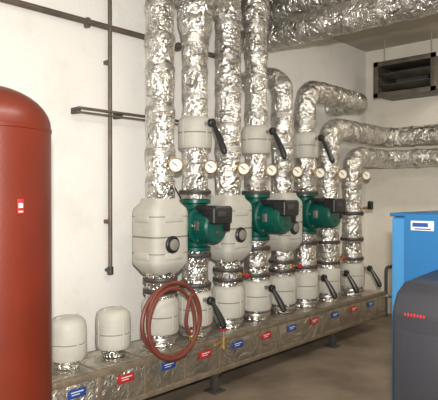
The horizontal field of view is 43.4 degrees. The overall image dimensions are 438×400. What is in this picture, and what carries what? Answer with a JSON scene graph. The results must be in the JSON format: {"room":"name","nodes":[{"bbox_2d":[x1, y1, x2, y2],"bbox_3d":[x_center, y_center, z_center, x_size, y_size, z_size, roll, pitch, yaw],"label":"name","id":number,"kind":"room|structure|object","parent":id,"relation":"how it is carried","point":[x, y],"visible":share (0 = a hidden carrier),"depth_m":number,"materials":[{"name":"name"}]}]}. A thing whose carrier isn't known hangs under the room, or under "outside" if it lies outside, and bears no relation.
{"room":"mechanical room","nodes":[
{"label":"mechanical room","id":0,"kind":"room"},
{"bbox_2d":[0,0,214,57],"bbox_3d":[-1.740,-1.289,3.175,0.072,0.070,5.500,0,1,43],"label":"pipe","id":1,"kind":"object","parent":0,"point":[87,22],"depth_m":3.94,"materials":[{"name":"grey metal"}]},
{"bbox_2d":[0,0,365,351],"bbox_3d":[-0.898,-0.218,4.218,0.100,3.360,8.360,0,1,43],"label":"wall","id":2,"kind":"structure","parent":0,"point":[56,62],"depth_m":4.14,"materials":[{"name":"white paint"}]},
{"bbox_2d":[103,0,113,274],"bbox_3d":[-0.832,-0.668,4.153,0.079,2.460,0.047,0,1,43],"label":"riser pipe","id":3,"kind":"object","parent":2,"relation":"attached to","point":[110,269],"depth_m":4.13,"materials":[{"name":"grey metal"}]},
{"bbox_2d":[71,106,178,124],"bbox_3d":[-0.639,-0.645,4.342,0.115,0.046,1.150,0,1,43],"label":"rail","id":4,"kind":"object","parent":2,"relation":"attached to","point":[75,110],"depth_m":4.08,"materials":[{"name":"grey metal"}]},
{"bbox_2d":[241,2,243,24],"bbox_3d":[-0.505,-1.710,4.347,0.281,0.201,2.097,0,1,43],"label":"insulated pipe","id":5,"kind":"object","parent":2,"relation":"attached to","point":[242,22],"visible":0.04,"depth_m":4.95,"materials":[{"name":"metal"}]},
{"bbox_2d":[241,0,437,54],"bbox_3d":[2.270,-1.517,3.501,5.500,0.266,0.266,0,1,43],"label":"insulated pipe","id":6,"kind":"object","parent":2,"relation":"attached to","point":[351,16],"visible":0.81,"depth_m":4.54,"materials":[{"name":"metal"}]},
{"bbox_2d":[144,313,391,399],"bbox_3d":[1.153,1.529,2.328,5.700,0.100,8.360,0,1,43],"label":"floor","id":7,"kind":"structure","parent":0,"point":[360,368],"depth_m":4.57,"materials":[{"name":"concrete"}]},
{"bbox_2d":[0,86,51,399],"bbox_3d":[-0.990,0.486,2.330,0.551,1.985,0.548,0,1,43],"label":"tank","id":8,"kind":"object","parent":7,"relation":"on","point":[25,127],"visible":1,"depth_m":2.18,"materials":[{"name":"red metal"}]},
{"bbox_2d":[52,289,385,399],"bbox_3d":[0.213,1.246,4.680,0.426,0.423,4.434,0,1,43],"label":"header","id":9,"kind":"object","parent":7,"relation":"on","point":[139,374],"visible":0.88,"depth_m":4.10,"materials":[{"name":"metal"}]},
{"bbox_2d":[52,314,86,369],"bbox_3d":[-0.947,0.883,3.438,0.239,0.323,0.239,0,1,43],"label":"end cap","id":10,"kind":"object","parent":9,"relation":"on","point":[69,331],"visible":0.85,"depth_m":3.35,"materials":[{"name":"plastic"}]},
{"bbox_2d":[95,306,130,357],"bbox_3d":[-0.712,0.881,3.691,0.239,0.323,0.239,0,1,43],"label":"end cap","id":11,"kind":"object","parent":9,"relation":"on","point":[112,323],"visible":1,"depth_m":3.60,"materials":[{"name":"plastic"}]},
{"bbox_2d":[143,0,229,346],"bbox_3d":[-0.251,-0.322,4.179,0.256,2.720,0.775,0,1,43],"label":"insulated pipe","id":12,"kind":"object","parent":9,"relation":"on","point":[159,39],"visible":0.8,"depth_m":3.90,"materials":[{"name":"metal"}]},
{"bbox_2d":[132,198,187,275],"bbox_3d":[-0.417,0.261,3.980,0.335,0.545,0.349,0,1,43],"label":"box","id":13,"kind":"object","parent":12,"relation":"on","point":[159,226],"visible":0.99,"depth_m":3.86,"materials":[{"name":"grey plastic"}]},
{"bbox_2d":[141,297,178,335],"bbox_3d":[-0.427,0.834,3.996,0.280,0.260,0.280,0,1,43],"label":"shutoff valve","id":14,"kind":"object","parent":12,"relation":"attached to","point":[165,317],"visible":0.71,"depth_m":3.88,"materials":[{"name":"grey plastic"}]},
{"bbox_2d":[140,279,201,361],"bbox_3d":[-0.302,0.809,3.686,0.256,0.534,0.494,0,1,20],"label":"coiled hose","id":15,"kind":"object","parent":12,"relation":"attached to","point":[150,304],"visible":1,"depth_m":3.66,"materials":[{"name":"red rubber"}]},
{"bbox_2d":[168,158,182,171],"bbox_3d":[-0.308,-0.245,3.892,0.104,0.104,0.072,0,1,-10],"label":"thermometer","id":16,"kind":"object","parent":12,"relation":"attached to","point":[175,164],"visible":1,"depth_m":3.86,"materials":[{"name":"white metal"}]},
{"bbox_2d":[177,2,212,336],"bbox_3d":[-0.186,-0.221,4.250,0.276,2.516,0.276,0,1,43],"label":"insulated pipe","id":17,"kind":"object","parent":9,"relation":"on","point":[194,19],"visible":0.82,"depth_m":4.16,"materials":[{"name":"metal"}]},
{"bbox_2d":[177,290,226,328],"bbox_3d":[-0.119,0.832,4.195,0.460,0.260,0.280,0,1,43],"label":"shutoff valve","id":18,"kind":"object","parent":17,"relation":"attached to","point":[207,301],"visible":0.75,"depth_m":4.14,"materials":[{"name":"grey plastic"}]},
{"bbox_2d":[178,116,226,154],"bbox_3d":[-0.116,-0.486,4.180,0.454,0.305,0.264,0,1,43],"label":"shutoff valve","id":19,"kind":"object","parent":17,"relation":"attached to","point":[194,132],"visible":0.97,"depth_m":4.13,"materials":[{"name":"grey plastic"}]},
{"bbox_2d":[175,187,231,251],"bbox_3d":[-0.227,0.139,4.309,0.309,0.504,0.736,0,1,-42],"label":"pump","id":20,"kind":"object","parent":17,"relation":"on","point":[206,223],"visible":0.97,"depth_m":4.10,"materials":[{"name":"green paint"}]},
{"bbox_2d":[204,160,216,173],"bbox_3d":[-0.066,-0.248,4.152,0.104,0.104,0.072,0,1,-10],"label":"thermometer","id":21,"kind":"object","parent":17,"relation":"attached to","point":[210,166],"visible":1,"depth_m":4.12,"materials":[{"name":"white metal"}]},
{"bbox_2d":[214,328,227,349],"bbox_3d":[0.010,1.030,4.095,0.107,0.149,0.080,0,1,43],"label":"valve","id":22,"kind":"object","parent":9,"relation":"attached to","point":[222,342],"visible":1,"depth_m":4.06,"materials":[{"name":"brown metal"}]},
{"bbox_2d":[213,0,248,327],"bbox_3d":[0.080,-0.433,4.511,0.256,2.936,0.290,0,1,-20],"label":"insulated pipe","id":23,"kind":"object","parent":9,"relation":"on","point":[228,49],"visible":0.83,"depth_m":4.43,"materials":[{"name":"metal"}]},
{"bbox_2d":[211,285,244,318],"bbox_3d":[0.075,0.829,4.536,0.280,0.260,0.280,0,1,43],"label":"shutoff valve","id":24,"kind":"object","parent":23,"relation":"attached to","point":[230,301],"visible":0.75,"depth_m":4.42,"materials":[{"name":"grey plastic"}]},
{"bbox_2d":[207,195,251,261],"bbox_3d":[0.084,0.229,4.520,0.335,0.540,0.344,0,1,43],"label":"box","id":25,"kind":"object","parent":23,"relation":"on","point":[236,244],"visible":0.68,"depth_m":4.41,"materials":[{"name":"grey plastic"}]},
{"bbox_2d":[237,162,249,174],"bbox_3d":[0.194,-0.250,4.432,0.104,0.104,0.072,0,1,-10],"label":"thermometer","id":26,"kind":"object","parent":23,"relation":"attached to","point":[243,168],"visible":1,"depth_m":4.40,"materials":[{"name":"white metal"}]},
{"bbox_2d":[241,0,270,320],"bbox_3d":[0.323,-0.436,4.795,0.256,2.936,0.256,0,1,43],"label":"insulated pipe","id":27,"kind":"object","parent":9,"relation":"on","point":[255,13],"visible":0.89,"depth_m":4.71,"materials":[{"name":"metal"}]},
{"bbox_2d":[241,125,286,159],"bbox_3d":[0.393,-0.491,4.727,0.454,0.305,0.264,0,1,43],"label":"shutoff valve","id":28,"kind":"object","parent":27,"relation":"attached to","point":[255,139],"visible":0.98,"depth_m":4.68,"materials":[{"name":"grey plastic"}]},
{"bbox_2d":[241,279,286,312],"bbox_3d":[0.389,0.827,4.742,0.460,0.260,0.280,0,1,43],"label":"shutoff valve","id":29,"kind":"object","parent":27,"relation":"attached to","point":[258,294],"visible":0.88,"depth_m":4.68,"materials":[{"name":"grey plastic"}]},
{"bbox_2d":[242,194,298,239],"bbox_3d":[0.311,0.094,4.824,0.309,0.504,0.821,0,1,-43],"label":"pump","id":30,"kind":"object","parent":27,"relation":"on","point":[268,216],"visible":0.91,"depth_m":4.60,"materials":[{"name":"green paint"}]},
{"bbox_2d":[265,164,276,175],"bbox_3d":[0.442,-0.253,4.699,0.104,0.104,0.072,0,1,-10],"label":"thermometer","id":31,"kind":"object","parent":27,"relation":"attached to","point":[271,170],"visible":1,"depth_m":4.67,"materials":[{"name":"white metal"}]},
{"bbox_2d":[241,67,301,313],"bbox_3d":[0.486,-0.112,5.165,0.640,2.283,0.256,0,1,43],"label":"insulated pipe","id":32,"kind":"object","parent":9,"relation":"on","point":[280,86],"visible":0.81,"depth_m":4.99,"materials":[{"name":"metal"}]},
{"bbox_2d":[267,275,296,304],"bbox_3d":[0.582,0.824,5.082,0.280,0.260,0.280,0,1,43],"label":"shutoff valve","id":33,"kind":"object","parent":32,"relation":"attached to","point":[286,287],"visible":0.63,"depth_m":4.96,"materials":[{"name":"grey plastic"}]},
{"bbox_2d":[266,193,302,251],"bbox_3d":[0.591,0.201,5.065,0.335,0.535,0.319,0,1,43],"label":"box","id":34,"kind":"object","parent":32,"relation":"on","point":[290,240],"visible":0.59,"depth_m":4.96,"materials":[{"name":"grey plastic"}]},
{"bbox_2d":[291,166,302,176],"bbox_3d":[0.701,-0.255,4.978,0.104,0.104,0.072,0,1,-10],"label":"thermometer","id":35,"kind":"object","parent":32,"relation":"attached to","point":[297,171],"visible":1,"depth_m":4.95,"materials":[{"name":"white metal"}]},
{"bbox_2d":[293,80,367,307],"bbox_3d":[1.111,-0.086,5.882,0.578,2.216,1.406,0,1,43],"label":"insulated pipe","id":36,"kind":"object","parent":9,"relation":"on","point":[337,101],"visible":0.81,"depth_m":5.28,"materials":[{"name":"metal"}]},
{"bbox_2d":[293,132,334,162],"bbox_3d":[0.907,-0.496,5.280,0.454,0.305,0.264,0,1,43],"label":"shutoff valve","id":37,"kind":"object","parent":36,"relation":"attached to","point":[306,144],"visible":0.92,"depth_m":5.23,"materials":[{"name":"grey plastic"}]},
{"bbox_2d":[293,271,336,299],"bbox_3d":[0.903,0.822,5.295,0.460,0.260,0.280,0,1,43],"label":"shutoff valve","id":38,"kind":"object","parent":36,"relation":"attached to","point":[307,282],"visible":0.87,"depth_m":5.23,"materials":[{"name":"grey plastic"}]},
{"bbox_2d":[314,167,324,177],"bbox_3d":[0.956,-0.258,5.252,0.104,0.104,0.072,0,1,-10],"label":"thermometer","id":39,"kind":"object","parent":36,"relation":"attached to","point":[319,172],"visible":1,"depth_m":5.22,"materials":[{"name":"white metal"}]},
{"bbox_2d":[297,194,345,233],"bbox_3d":[0.829,0.079,5.373,0.309,0.504,0.830,0,1,-43],"label":"pump","id":40,"kind":"object","parent":36,"relation":"on","point":[317,213],"visible":0.88,"depth_m":5.15,"materials":[{"name":"green paint"}]},
{"bbox_2d":[316,118,437,301],"bbox_3d":[3.393,0.091,4.483,5.172,1.888,1.618,0,1,43],"label":"insulated pipe","id":41,"kind":"object","parent":9,"relation":"on","point":[335,130],"visible":0.8,"depth_m":5.61,"materials":[{"name":"metal"}]},
{"bbox_2d":[316,268,358,293],"bbox_3d":[1.186,0.819,5.600,0.460,0.260,0.280,0,1,43],"label":"shutoff valve","id":42,"kind":"object","parent":41,"relation":"attached to","point":[333,275],"visible":0.81,"depth_m":5.54,"materials":[{"name":"grey plastic"}]},
{"bbox_2d":[337,169,346,178],"bbox_3d":[1.239,-0.261,5.557,0.104,0.104,0.072,0,1,-10],"label":"thermometer","id":43,"kind":"object","parent":41,"relation":"attached to","point":[342,173],"visible":1,"depth_m":5.53,"materials":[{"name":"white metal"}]},
{"bbox_2d":[340,147,437,294],"bbox_3d":[3.553,0.224,4.661,5.178,1.619,1.124,0,1,43],"label":"insulated pipe","id":44,"kind":"object","parent":9,"relation":"on","point":[351,238],"visible":0.91,"depth_m":5.96,"materials":[{"name":"metal"}]},
{"bbox_2d":[339,262,381,287],"bbox_3d":[1.520,0.816,5.960,0.460,0.260,0.280,0,1,43],"label":"shutoff valve","id":45,"kind":"object","parent":44,"relation":"attached to","point":[357,271],"visible":0.84,"depth_m":5.90,"materials":[{"name":"grey plastic"}]},
{"bbox_2d":[361,171,370,179],"bbox_3d":[1.573,-0.264,5.917,0.104,0.104,0.072,0,1,-10],"label":"thermometer","id":46,"kind":"object","parent":44,"relation":"attached to","point":[365,175],"visible":1,"depth_m":5.89,"materials":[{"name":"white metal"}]},
{"bbox_2d":[360,201,372,209],"bbox_3d":[1.583,0.056,5.897,0.138,0.090,0.050,0,1,43],"label":"sensor","id":47,"kind":"object","parent":44,"relation":"attached to","point":[370,203],"visible":1,"depth_m":5.85,"materials":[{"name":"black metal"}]},
{"bbox_2d":[384,265,391,315],"bbox_3d":[2.011,1.131,6.568,0.298,0.619,0.775,0,1,43],"label":"drain pipe","id":48,"kind":"object","parent":7,"relation":"on","point":[387,296],"visible":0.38,"depth_m":6.81,"materials":[{"name":"silver metal"}]},
{"bbox_2d":[390,210,437,399],"bbox_3d":[1.581,0.757,3.090,0.930,1.430,0.891,0,1,43],"label":"boiler","id":49,"kind":"object","parent":7,"relation":"on","point":[414,234],"visible":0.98,"depth_m":2.98,"materials":[{"name":"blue metal"}]},
{"bbox_2d":[393,270,437,399],"bbox_3d":[1.133,0.918,2.502,0.495,1.119,0.524,0,1,43],"label":"burner cover","id":50,"kind":"object","parent":7,"relation":"on","point":[415,311],"visible":1,"depth_m":2.41,"materials":[{"name":"grey plastic"}]},
{"bbox_2d":[241,0,437,51],"bbox_3d":[1.153,-1.931,2.296,5.700,0.100,8.360,0,1,43],"label":"ceiling","id":51,"kind":"structure","parent":0,"point":[404,32],"depth_m":6.42,"materials":[{"name":"paint"}]},
{"bbox_2d":[241,0,348,27],"bbox_3d":[2.270,-1.762,3.499,5.500,0.236,0.236,0,1,43],"label":"insulated pipe","id":52,"kind":"object","parent":51,"relation":"hanging from","point":[279,9],"visible":0.44,"depth_m":4.89,"materials":[{"name":"metal"}]},
{"bbox_2d":[373,31,437,100],"bbox_3d":[2.281,-1.569,6.517,0.750,0.700,0.446,0,1,43],"label":"heater","id":53,"kind":"object","parent":51,"relation":"hanging from","point":[416,76],"visible":1,"depth_m":6.47,"materials":[{"name":"black metal"}]},
{"bbox_2d":[366,38,437,313],"bbox_3d":[3.965,-0.229,5.337,5.500,3.360,0.100,0,1,43],"label":"wall","id":54,"kind":"structure","parent":0,"point":[405,189],"depth_m":6.94,"materials":[{"name":"white paint"}]}
]}

